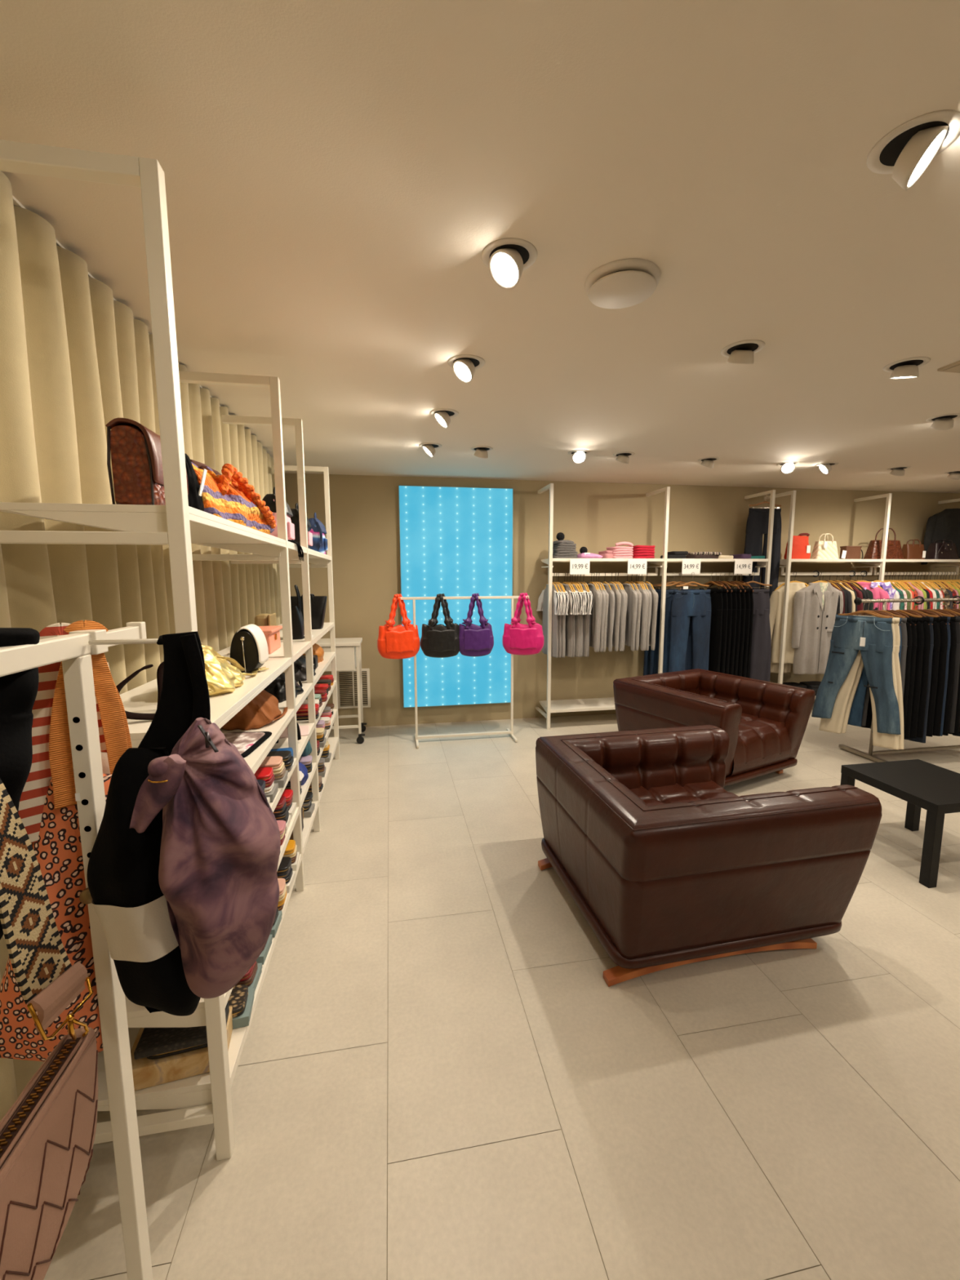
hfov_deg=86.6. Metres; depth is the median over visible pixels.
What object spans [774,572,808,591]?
hanger
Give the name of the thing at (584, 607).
t-shirt
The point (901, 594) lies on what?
blouse
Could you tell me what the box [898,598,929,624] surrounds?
hanger
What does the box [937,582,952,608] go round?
blouse
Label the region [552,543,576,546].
beanie
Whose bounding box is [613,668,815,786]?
armchair
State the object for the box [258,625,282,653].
handbag
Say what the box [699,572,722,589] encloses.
hanger
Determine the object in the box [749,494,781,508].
hanger
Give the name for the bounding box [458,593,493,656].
handbag
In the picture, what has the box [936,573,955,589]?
hanger
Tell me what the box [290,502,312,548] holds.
backpack
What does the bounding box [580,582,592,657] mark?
t-shirt
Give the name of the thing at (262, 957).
gift box
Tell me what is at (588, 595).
t-shirt
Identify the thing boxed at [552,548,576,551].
beanie
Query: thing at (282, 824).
wallet
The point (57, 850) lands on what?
tote bag
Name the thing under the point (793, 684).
folded garment
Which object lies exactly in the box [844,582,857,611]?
jacket
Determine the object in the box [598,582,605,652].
sweatshirt
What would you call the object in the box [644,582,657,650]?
sweatshirt
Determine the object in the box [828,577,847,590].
hanger
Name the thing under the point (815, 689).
folded garment
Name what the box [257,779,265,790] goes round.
wallet
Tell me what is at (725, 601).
trousers
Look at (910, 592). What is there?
blouse
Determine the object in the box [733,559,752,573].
price sign
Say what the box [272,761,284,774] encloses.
wallet
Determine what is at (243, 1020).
gift box
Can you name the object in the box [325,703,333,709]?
wallet
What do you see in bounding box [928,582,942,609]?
blouse
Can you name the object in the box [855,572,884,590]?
hanger
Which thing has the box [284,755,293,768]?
wallet
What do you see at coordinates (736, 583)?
hanger
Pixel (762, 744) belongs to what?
seat cushion
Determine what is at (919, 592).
blouse
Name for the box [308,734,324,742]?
wallet
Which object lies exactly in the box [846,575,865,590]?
hanger
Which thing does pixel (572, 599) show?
t-shirt
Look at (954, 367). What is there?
ceiling hatch
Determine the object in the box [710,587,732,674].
trousers
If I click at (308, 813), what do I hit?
gift box
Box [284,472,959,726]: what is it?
wall
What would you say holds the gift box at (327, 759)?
on the shelving unit at (203, 1099)
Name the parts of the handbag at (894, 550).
handle, handle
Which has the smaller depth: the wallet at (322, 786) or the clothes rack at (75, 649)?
the clothes rack at (75, 649)
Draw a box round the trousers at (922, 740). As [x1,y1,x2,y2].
[870,616,933,742]
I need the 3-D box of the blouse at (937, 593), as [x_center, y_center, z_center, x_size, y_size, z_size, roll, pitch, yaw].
[5.239,-0.418,6.133,0.080,0.590,0.585,-2,7,-15]
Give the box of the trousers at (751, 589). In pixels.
[739,587,753,677]
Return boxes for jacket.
[830,582,844,613]
[833,582,846,613]
[835,582,852,613]
[835,594,839,620]
[840,582,855,612]
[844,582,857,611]
[846,582,862,611]
[851,582,866,610]
[853,582,869,610]
[856,582,889,610]
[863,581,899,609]
[866,589,873,610]
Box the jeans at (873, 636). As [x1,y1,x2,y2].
[811,614,901,734]
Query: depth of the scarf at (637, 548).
5.32 m
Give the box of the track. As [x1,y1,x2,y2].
[12,195,229,415]
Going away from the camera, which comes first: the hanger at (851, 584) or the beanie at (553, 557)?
the beanie at (553, 557)
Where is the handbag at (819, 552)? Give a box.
[810,533,838,559]
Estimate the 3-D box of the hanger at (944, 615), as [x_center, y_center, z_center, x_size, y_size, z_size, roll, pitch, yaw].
[3.852,-0.262,4.359,0.018,0.194,0.381,-2,7,-12]
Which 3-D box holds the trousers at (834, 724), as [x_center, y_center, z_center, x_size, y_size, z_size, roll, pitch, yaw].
[3.243,0.333,4.325,0.054,1.072,0.649,-3,8,-21]
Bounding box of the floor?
[43,703,959,1279]
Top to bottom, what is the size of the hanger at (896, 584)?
0.215 m
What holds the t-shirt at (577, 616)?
hanging from the hanger at (571, 583)
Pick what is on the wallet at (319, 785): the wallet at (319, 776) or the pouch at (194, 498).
the wallet at (319, 776)
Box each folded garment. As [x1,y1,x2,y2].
[776,682,806,688]
[799,680,821,688]
[806,686,818,690]
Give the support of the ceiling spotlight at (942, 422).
attached to the ceiling
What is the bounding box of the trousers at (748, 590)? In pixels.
[730,587,750,677]
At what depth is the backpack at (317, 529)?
3.91 m
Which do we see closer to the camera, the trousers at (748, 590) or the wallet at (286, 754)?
the wallet at (286, 754)
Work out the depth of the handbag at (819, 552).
5.79 m
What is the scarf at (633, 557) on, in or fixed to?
on the shelving unit at (549, 706)
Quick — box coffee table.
[840,759,959,888]
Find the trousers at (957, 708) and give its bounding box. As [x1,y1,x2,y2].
[928,613,959,734]
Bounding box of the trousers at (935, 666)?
[906,614,940,737]
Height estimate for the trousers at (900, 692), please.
1.072 m
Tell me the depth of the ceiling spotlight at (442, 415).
3.18 m
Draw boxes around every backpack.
[262,486,294,539]
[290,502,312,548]
[308,512,328,554]
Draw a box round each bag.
[0,620,132,1061]
[0,627,39,939]
[2,622,110,938]
[87,631,205,1016]
[128,633,280,998]
[190,459,275,533]
[230,624,268,672]
[254,613,276,626]
[288,831,293,839]
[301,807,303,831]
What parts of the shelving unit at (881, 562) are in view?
upright frame, hanging rail, shelf, upright frame, hanging rail, shelf, upright frame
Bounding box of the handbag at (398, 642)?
[377,593,420,658]
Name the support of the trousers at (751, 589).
hanging from the hanger at (743, 582)
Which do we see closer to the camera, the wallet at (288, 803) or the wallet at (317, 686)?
the wallet at (288, 803)
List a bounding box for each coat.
[769,582,805,663]
[770,581,791,673]
[791,582,843,674]
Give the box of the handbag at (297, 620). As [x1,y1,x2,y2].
[290,584,304,639]
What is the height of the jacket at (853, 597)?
0.710 m
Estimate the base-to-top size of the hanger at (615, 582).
0.215 m
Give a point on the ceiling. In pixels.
(340, 175)
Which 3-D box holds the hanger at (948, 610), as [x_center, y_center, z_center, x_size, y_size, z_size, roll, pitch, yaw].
[4.018,-0.267,4.389,0.018,0.194,0.381,-2,7,-12]
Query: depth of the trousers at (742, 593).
5.54 m
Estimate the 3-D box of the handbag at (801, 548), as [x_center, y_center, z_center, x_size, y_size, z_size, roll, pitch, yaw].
[3.602,-1.062,5.771,0.298,0.296,0.128,-1,7,-10]
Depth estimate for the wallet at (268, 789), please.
2.03 m
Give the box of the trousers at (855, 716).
[847,614,902,733]
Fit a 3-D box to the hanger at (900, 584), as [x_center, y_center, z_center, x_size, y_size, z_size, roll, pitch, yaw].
[4.844,-0.697,6.028,0.009,0.215,0.412,-2,7,-16]
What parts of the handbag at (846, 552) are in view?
lid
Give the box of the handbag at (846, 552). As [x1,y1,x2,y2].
[840,546,862,559]
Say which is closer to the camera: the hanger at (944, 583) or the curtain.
the curtain
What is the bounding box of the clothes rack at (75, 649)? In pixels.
[0,622,195,1279]
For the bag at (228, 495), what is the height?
0.233 m
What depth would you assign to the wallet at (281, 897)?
2.14 m
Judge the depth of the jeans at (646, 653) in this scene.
5.76 m
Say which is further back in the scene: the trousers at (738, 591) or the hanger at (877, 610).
the trousers at (738, 591)
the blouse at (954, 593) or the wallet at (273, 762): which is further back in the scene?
the blouse at (954, 593)
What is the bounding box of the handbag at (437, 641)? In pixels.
[420,593,459,657]
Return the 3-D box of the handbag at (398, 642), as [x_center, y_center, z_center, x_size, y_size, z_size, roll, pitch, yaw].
[-0.768,-0.129,4.792,0.404,0.607,0.166,-3,8,-18]
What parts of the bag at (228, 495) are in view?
braided handle, braided handle, braided handle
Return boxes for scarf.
[598,550,613,554]
[599,553,613,558]
[606,546,633,549]
[607,548,633,551]
[613,551,633,554]
[613,553,633,555]
[613,555,632,558]
[615,542,633,546]
[629,545,655,548]
[632,547,654,551]
[632,550,654,553]
[632,553,654,555]
[632,555,654,558]
[660,554,685,558]
[667,551,688,555]
[685,554,719,558]
[688,551,721,555]
[718,555,733,558]
[729,554,751,559]
[751,555,764,559]
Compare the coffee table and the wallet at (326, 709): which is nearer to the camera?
the coffee table
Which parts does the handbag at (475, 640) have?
handle, handle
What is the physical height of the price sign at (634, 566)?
0.155 m
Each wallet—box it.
[146,1002,229,1059]
[227,984,248,1017]
[235,961,257,986]
[239,960,256,982]
[253,767,273,781]
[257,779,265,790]
[258,755,282,768]
[264,781,274,794]
[265,773,274,787]
[266,750,291,763]
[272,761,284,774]
[272,908,278,925]
[273,801,286,815]
[274,767,285,780]
[274,806,288,820]
[275,795,285,809]
[276,820,285,835]
[276,857,291,874]
[276,864,291,878]
[277,878,285,895]
[277,891,286,906]
[277,902,284,911]
[278,884,286,902]
[280,830,285,839]
[280,833,284,844]
[281,789,293,801]
[282,812,288,823]
[282,844,297,857]
[283,840,295,855]
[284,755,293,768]
[284,781,301,789]
[284,867,293,884]
[285,764,292,772]
[286,797,292,806]
[291,850,297,863]
[296,703,319,712]
[296,710,318,716]
[296,712,319,720]
[298,755,312,764]
[302,698,319,704]
[302,791,312,803]
[302,800,311,807]
[303,801,311,811]
[304,761,311,768]
[305,693,320,699]
[306,764,312,773]
[307,783,323,791]
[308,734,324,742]
[308,781,322,789]
[310,775,321,785]
[314,684,328,689]
[314,688,326,695]
[315,679,331,684]
[315,720,324,727]
[315,727,324,735]
[316,733,323,738]
[317,757,324,765]
[317,764,324,768]
[318,764,324,773]
[319,675,333,679]
[319,716,329,723]
[320,693,327,698]
[320,710,331,715]
[320,751,328,757]
[321,750,328,754]
[322,706,330,712]
[323,744,329,751]
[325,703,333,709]
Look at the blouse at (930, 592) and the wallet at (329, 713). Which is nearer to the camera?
the wallet at (329, 713)
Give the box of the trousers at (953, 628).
[942,615,955,735]
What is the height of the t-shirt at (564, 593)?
0.760 m
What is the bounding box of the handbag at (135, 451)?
[105,417,188,505]
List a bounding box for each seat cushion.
[630,779,738,806]
[728,712,791,776]
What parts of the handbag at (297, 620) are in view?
handle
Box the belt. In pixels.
[115,661,164,719]
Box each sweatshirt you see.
[586,582,600,652]
[595,582,602,652]
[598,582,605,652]
[600,582,608,652]
[602,582,614,651]
[608,582,621,651]
[615,582,625,651]
[619,582,627,651]
[622,582,637,650]
[631,582,642,650]
[635,582,647,650]
[640,582,648,650]
[643,582,652,650]
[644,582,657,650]
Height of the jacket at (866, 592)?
0.710 m
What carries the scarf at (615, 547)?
on the scarf at (616, 549)
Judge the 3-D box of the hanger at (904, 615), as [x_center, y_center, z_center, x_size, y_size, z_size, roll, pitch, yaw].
[3.473,-0.242,4.294,0.009,0.215,0.412,-2,7,-12]
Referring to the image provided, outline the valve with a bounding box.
[584,258,661,308]
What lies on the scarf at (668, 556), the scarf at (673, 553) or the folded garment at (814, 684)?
the scarf at (673, 553)
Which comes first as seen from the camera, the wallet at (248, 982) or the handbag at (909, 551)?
the wallet at (248, 982)
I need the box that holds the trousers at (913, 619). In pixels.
[870,617,916,738]
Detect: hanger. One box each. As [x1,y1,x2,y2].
[552,576,561,592]
[555,576,564,592]
[561,573,573,591]
[566,573,575,592]
[568,574,579,591]
[578,574,588,591]
[588,572,597,590]
[613,572,622,590]
[623,572,634,589]
[634,573,643,589]
[644,572,653,589]
[652,572,683,589]
[656,572,689,590]
[666,572,697,590]
[675,572,709,590]
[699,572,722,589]
[704,572,728,592]
[708,572,732,592]
[711,572,737,589]
[716,573,741,592]
[720,573,746,591]
[724,573,750,588]
[729,573,753,591]
[735,572,772,589]
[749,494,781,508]
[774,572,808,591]
[804,572,827,587]
[821,575,840,590]
[825,575,842,589]
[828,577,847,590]
[832,575,851,590]
[835,575,853,589]
[838,599,889,617]
[839,576,858,590]
[843,577,861,589]
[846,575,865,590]
[849,599,893,617]
[854,598,899,625]
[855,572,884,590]
[860,598,901,625]
[860,598,905,617]
[862,572,894,589]
[884,573,900,590]
[885,572,903,590]
[886,598,911,625]
[888,572,906,590]
[888,598,915,625]
[892,573,909,590]
[893,572,911,590]
[895,598,922,617]
[897,572,915,590]
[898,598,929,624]
[902,572,919,590]
[905,573,923,589]
[906,598,933,624]
[908,573,926,589]
[909,572,928,589]
[911,598,937,617]
[913,573,933,589]
[916,572,936,589]
[916,604,946,624]
[919,572,938,589]
[921,598,954,617]
[922,573,941,589]
[923,597,959,624]
[923,598,950,624]
[924,597,958,616]
[925,573,946,589]
[925,597,959,615]
[928,572,949,589]
[933,573,953,589]
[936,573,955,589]
[938,572,959,589]
[942,571,959,588]
[949,597,959,613]
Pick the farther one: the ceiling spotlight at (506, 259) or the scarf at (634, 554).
the scarf at (634, 554)
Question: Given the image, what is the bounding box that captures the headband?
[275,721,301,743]
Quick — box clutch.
[133,1026,207,1059]
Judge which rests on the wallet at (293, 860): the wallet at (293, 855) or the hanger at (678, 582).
the wallet at (293, 855)
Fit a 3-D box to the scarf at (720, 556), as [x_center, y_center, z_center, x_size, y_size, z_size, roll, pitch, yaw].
[2.650,-0.909,5.610,0.201,0.041,0.221,-1,7,-10]
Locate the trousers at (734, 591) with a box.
[715,587,737,675]
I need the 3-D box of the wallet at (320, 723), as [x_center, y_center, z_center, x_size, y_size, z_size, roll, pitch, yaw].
[-1.220,0.605,3.666,0.192,0.024,0.104,-1,7,-8]
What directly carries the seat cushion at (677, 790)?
on the armchair at (667, 866)
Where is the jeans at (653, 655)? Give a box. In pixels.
[648,589,661,675]
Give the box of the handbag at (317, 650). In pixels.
[302,643,324,662]
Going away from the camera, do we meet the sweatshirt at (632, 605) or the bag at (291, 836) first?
the bag at (291, 836)
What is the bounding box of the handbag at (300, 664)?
[293,655,315,681]
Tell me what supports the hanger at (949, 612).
hanging from the clothes rack at (857, 601)
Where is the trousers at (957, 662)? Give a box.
[948,616,959,733]
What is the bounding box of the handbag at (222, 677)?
[201,644,268,696]
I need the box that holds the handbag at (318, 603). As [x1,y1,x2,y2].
[290,593,327,629]
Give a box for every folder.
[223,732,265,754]
[227,731,271,757]
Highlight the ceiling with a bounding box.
[0,0,959,493]
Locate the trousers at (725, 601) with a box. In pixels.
[706,587,728,673]
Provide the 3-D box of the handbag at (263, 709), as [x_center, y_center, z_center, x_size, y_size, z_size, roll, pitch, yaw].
[-1.027,0.292,2.291,0.264,0.140,0.344,-1,7,-10]
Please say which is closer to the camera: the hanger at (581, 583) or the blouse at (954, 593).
the hanger at (581, 583)
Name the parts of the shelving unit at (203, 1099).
upright frame, shelf, shelf, shelf, shelf, upright frame, shelf, shelf, shelf, upright frame, shelf, shelf, shelf, shelf, upright frame, shelf, shelf, shelf, shelf, shelf, shelf, shelf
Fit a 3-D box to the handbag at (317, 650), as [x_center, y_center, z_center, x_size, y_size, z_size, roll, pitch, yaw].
[-1.290,0.083,3.893,0.178,0.160,0.304,-1,7,-10]
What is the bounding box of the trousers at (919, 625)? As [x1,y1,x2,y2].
[902,615,924,737]
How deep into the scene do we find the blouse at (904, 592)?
5.80 m
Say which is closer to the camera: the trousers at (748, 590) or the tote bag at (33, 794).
the tote bag at (33, 794)
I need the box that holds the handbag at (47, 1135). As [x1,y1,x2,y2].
[0,1026,99,1279]
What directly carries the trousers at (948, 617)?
hanging from the hanger at (925, 609)
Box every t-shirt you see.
[536,582,561,657]
[542,582,564,657]
[558,584,567,657]
[560,582,568,657]
[561,582,576,657]
[564,582,578,657]
[572,584,583,657]
[576,584,586,657]
[577,582,583,657]
[578,582,586,657]
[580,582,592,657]
[581,584,591,657]
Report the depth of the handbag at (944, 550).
6.06 m
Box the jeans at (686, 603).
[668,589,711,671]
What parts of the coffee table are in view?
leg, leg, leg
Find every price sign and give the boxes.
[569,559,590,574]
[627,559,647,573]
[681,559,700,573]
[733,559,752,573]
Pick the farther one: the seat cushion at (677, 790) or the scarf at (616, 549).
the scarf at (616, 549)
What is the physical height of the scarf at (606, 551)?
0.036 m
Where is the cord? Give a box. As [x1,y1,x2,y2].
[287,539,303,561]
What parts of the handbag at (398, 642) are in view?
handle, handle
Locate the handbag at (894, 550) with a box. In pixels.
[863,528,903,559]
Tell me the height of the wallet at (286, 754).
0.026 m
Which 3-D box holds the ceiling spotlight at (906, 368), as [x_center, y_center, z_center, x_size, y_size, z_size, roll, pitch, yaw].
[2.081,-1.309,2.491,0.180,0.073,0.180,-1,7,-10]
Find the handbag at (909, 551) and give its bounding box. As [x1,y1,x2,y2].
[902,539,925,559]
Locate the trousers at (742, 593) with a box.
[726,587,745,676]
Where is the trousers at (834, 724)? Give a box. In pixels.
[818,615,898,750]
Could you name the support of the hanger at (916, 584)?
hanging from the shelving unit at (881, 562)
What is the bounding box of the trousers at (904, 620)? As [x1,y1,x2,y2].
[861,614,906,726]
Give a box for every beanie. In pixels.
[552,532,573,544]
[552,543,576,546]
[552,546,576,549]
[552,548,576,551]
[552,551,577,553]
[552,553,577,555]
[552,555,577,558]
[577,546,602,558]
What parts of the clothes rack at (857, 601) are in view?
post, rail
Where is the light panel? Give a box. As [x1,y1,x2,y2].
[398,484,513,707]
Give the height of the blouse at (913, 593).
0.590 m
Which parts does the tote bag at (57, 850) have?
webbing handle, handle, webbing handle, webbing handle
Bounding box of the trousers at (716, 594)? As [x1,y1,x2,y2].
[699,588,723,672]
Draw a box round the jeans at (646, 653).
[643,588,683,675]
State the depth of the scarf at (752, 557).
5.57 m
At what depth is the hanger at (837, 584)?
5.80 m
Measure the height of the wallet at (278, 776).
0.024 m
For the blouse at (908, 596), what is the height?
0.590 m
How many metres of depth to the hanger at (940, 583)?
6.01 m
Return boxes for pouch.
[184,453,207,511]
[270,747,293,756]
[278,724,309,738]
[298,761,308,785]
[301,740,311,756]
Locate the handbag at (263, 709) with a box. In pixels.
[221,689,287,730]
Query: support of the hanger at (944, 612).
hanging from the clothes rack at (857, 601)
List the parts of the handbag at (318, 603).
handle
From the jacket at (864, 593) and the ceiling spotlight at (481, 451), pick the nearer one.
the ceiling spotlight at (481, 451)
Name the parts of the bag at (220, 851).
zip pull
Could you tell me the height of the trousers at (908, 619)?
1.012 m
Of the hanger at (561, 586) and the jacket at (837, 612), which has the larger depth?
the jacket at (837, 612)
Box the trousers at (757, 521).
[742,507,781,596]
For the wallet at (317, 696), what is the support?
on the wallet
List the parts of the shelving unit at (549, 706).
upright frame, shelf, hanging rail, shelf, upright frame, hanging rail, shelf, upright frame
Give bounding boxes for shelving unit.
[0,139,339,1160]
[535,483,775,728]
[764,490,959,699]
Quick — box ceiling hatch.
[937,360,959,373]
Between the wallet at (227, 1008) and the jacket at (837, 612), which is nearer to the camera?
the wallet at (227, 1008)
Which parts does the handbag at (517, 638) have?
handle, handle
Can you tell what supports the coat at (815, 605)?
hanging from the hanger at (820, 580)
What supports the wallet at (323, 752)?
on the wallet at (322, 755)
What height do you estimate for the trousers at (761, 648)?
1.062 m
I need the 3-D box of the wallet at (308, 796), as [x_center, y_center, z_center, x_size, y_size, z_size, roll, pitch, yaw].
[-1.094,0.934,3.013,0.192,0.026,0.104,-1,7,-6]
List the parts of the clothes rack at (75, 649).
clamp knob, punched post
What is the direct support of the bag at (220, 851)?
hanging from the clothes rack at (75, 649)
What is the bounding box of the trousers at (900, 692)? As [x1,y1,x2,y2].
[840,614,903,749]
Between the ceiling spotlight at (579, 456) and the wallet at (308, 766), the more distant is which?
the ceiling spotlight at (579, 456)
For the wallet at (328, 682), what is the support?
on the wallet
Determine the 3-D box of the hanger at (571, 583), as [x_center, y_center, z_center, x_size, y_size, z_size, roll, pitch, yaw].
[0.946,-0.599,5.344,0.010,0.215,0.412,-3,8,-19]
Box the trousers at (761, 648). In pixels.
[749,588,771,681]
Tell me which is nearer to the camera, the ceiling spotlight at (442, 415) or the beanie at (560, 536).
the ceiling spotlight at (442, 415)
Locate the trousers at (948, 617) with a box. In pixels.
[911,613,950,736]
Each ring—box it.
[913,595,924,604]
[952,595,959,604]
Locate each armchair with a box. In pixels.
[535,724,881,986]
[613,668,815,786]
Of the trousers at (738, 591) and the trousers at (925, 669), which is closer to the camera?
the trousers at (925, 669)
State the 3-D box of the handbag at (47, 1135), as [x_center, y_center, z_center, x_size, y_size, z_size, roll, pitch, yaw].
[-0.533,0.692,0.526,0.060,0.223,0.465,-1,7,-10]
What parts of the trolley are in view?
leg, leg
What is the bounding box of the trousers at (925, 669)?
[907,615,930,737]
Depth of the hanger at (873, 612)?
4.23 m
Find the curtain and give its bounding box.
[0,171,285,1121]
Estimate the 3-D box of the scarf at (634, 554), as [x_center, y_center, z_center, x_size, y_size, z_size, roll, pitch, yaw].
[1.716,-0.908,5.443,0.238,0.032,0.241,-1,7,-10]
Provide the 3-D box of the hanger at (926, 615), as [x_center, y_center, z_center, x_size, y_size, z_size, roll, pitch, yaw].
[3.686,-0.258,4.330,0.018,0.194,0.381,-2,7,-15]
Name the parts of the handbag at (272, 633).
lid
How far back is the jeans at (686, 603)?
5.43 m
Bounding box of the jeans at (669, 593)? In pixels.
[656,589,692,673]
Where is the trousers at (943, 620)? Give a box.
[924,615,947,736]
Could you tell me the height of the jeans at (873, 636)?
0.942 m
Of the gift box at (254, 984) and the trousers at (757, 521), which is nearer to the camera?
the gift box at (254, 984)
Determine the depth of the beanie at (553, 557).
5.19 m
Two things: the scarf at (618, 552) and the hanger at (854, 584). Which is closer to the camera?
the scarf at (618, 552)
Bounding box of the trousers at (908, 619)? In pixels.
[860,617,911,738]
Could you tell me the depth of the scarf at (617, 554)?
5.29 m
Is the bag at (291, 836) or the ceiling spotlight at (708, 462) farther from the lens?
the ceiling spotlight at (708, 462)
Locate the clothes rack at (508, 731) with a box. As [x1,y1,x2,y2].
[400,595,528,747]
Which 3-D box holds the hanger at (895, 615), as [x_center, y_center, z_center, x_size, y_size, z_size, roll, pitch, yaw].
[3.380,-0.250,4.277,0.018,0.194,0.381,-2,7,-12]
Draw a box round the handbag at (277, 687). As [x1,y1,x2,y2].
[263,672,303,702]
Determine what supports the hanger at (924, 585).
hanging from the shelving unit at (881, 562)
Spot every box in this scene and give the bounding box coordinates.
[130,1006,232,1090]
[232,987,254,1029]
[248,963,262,991]
[256,934,272,964]
[265,782,278,802]
[270,911,282,937]
[273,770,288,788]
[284,814,290,833]
[285,871,295,893]
[288,802,296,819]
[291,852,299,871]
[303,803,315,817]
[318,766,325,777]
[319,737,326,747]
[324,752,331,762]
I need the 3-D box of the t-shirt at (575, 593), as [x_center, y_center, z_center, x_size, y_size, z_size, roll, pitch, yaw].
[0.905,-0.224,5.383,0.096,0.760,0.623,-2,7,-14]
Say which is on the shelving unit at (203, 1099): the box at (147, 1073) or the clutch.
the box at (147, 1073)
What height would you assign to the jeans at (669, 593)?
1.032 m
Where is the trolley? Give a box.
[315,637,366,743]
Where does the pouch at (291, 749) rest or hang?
on the shelving unit at (203, 1099)
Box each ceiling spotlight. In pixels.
[418,442,441,457]
[430,408,458,428]
[447,354,484,383]
[471,445,493,458]
[481,237,537,289]
[568,449,589,463]
[613,451,635,463]
[697,457,719,468]
[720,339,764,364]
[776,461,799,474]
[815,462,838,474]
[866,109,959,191]
[883,356,930,378]
[887,466,911,475]
[926,413,959,430]
[944,470,959,479]
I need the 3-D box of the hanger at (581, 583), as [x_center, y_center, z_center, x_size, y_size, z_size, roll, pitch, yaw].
[1.058,-0.601,5.364,0.010,0.215,0.412,-2,7,-12]
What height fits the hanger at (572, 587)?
0.215 m
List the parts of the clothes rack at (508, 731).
rail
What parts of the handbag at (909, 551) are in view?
handle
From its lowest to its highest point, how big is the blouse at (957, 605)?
0.590 m
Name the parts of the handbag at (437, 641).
handle, handle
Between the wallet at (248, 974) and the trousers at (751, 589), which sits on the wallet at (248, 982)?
the wallet at (248, 974)
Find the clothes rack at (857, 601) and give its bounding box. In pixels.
[838,597,959,762]
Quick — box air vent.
[336,668,370,708]
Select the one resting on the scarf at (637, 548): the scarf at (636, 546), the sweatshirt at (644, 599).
the scarf at (636, 546)
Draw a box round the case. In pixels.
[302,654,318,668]
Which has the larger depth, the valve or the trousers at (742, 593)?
the trousers at (742, 593)
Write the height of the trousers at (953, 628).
1.012 m
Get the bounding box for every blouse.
[890,582,904,609]
[892,582,906,609]
[892,590,899,610]
[895,582,911,609]
[898,582,912,609]
[901,582,914,609]
[903,582,918,609]
[907,582,924,609]
[911,582,927,608]
[915,582,929,609]
[918,582,933,608]
[920,582,936,608]
[925,582,940,608]
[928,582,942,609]
[933,582,950,608]
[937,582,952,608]
[938,588,944,608]
[941,582,956,608]
[945,584,959,608]
[947,582,959,607]
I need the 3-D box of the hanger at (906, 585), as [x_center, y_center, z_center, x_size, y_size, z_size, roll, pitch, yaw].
[4.914,-0.699,6.040,0.010,0.215,0.412,-2,7,-10]
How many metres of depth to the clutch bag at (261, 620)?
2.80 m
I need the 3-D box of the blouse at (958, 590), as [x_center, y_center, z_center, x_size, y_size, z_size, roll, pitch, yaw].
[5.559,-0.426,6.188,0.081,0.590,0.584,-2,7,-17]
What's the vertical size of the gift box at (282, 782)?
0.034 m
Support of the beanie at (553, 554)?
on the beanie at (553, 557)
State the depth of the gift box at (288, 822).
2.32 m
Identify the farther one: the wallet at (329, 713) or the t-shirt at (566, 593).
the t-shirt at (566, 593)
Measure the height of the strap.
0.441 m
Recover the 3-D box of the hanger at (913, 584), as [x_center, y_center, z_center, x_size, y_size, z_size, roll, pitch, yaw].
[5.024,-0.702,6.059,0.010,0.215,0.412,-2,7,-14]
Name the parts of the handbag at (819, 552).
handle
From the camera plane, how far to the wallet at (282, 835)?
2.19 m
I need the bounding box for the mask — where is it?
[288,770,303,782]
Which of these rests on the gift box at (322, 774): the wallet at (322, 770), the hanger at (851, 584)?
the wallet at (322, 770)
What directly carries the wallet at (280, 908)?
on the shelving unit at (203, 1099)
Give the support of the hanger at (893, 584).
hanging from the shelving unit at (881, 562)
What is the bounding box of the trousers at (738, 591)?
[721,587,741,675]
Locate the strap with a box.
[0,777,93,1040]
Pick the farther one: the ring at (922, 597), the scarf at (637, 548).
the scarf at (637, 548)
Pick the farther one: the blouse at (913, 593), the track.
the blouse at (913, 593)
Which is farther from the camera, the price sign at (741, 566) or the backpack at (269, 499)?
the price sign at (741, 566)
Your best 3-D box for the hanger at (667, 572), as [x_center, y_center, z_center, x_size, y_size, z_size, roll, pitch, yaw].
[2.088,-0.653,5.664,0.381,0.194,0.018,0,7,2]
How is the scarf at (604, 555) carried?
on the shelving unit at (549, 706)
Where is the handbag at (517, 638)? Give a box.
[502,592,543,655]
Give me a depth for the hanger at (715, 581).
5.59 m
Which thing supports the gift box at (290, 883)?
on the shelving unit at (203, 1099)
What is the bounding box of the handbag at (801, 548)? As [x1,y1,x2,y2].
[783,533,810,559]
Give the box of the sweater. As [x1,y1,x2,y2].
[920,508,959,564]
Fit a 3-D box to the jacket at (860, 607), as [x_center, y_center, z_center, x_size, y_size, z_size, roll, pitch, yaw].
[4.199,-0.336,5.987,0.075,0.710,0.600,-4,8,-25]
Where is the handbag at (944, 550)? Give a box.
[924,539,959,559]
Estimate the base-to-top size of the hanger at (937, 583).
0.215 m
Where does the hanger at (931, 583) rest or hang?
hanging from the shelving unit at (881, 562)
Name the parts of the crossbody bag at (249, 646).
chain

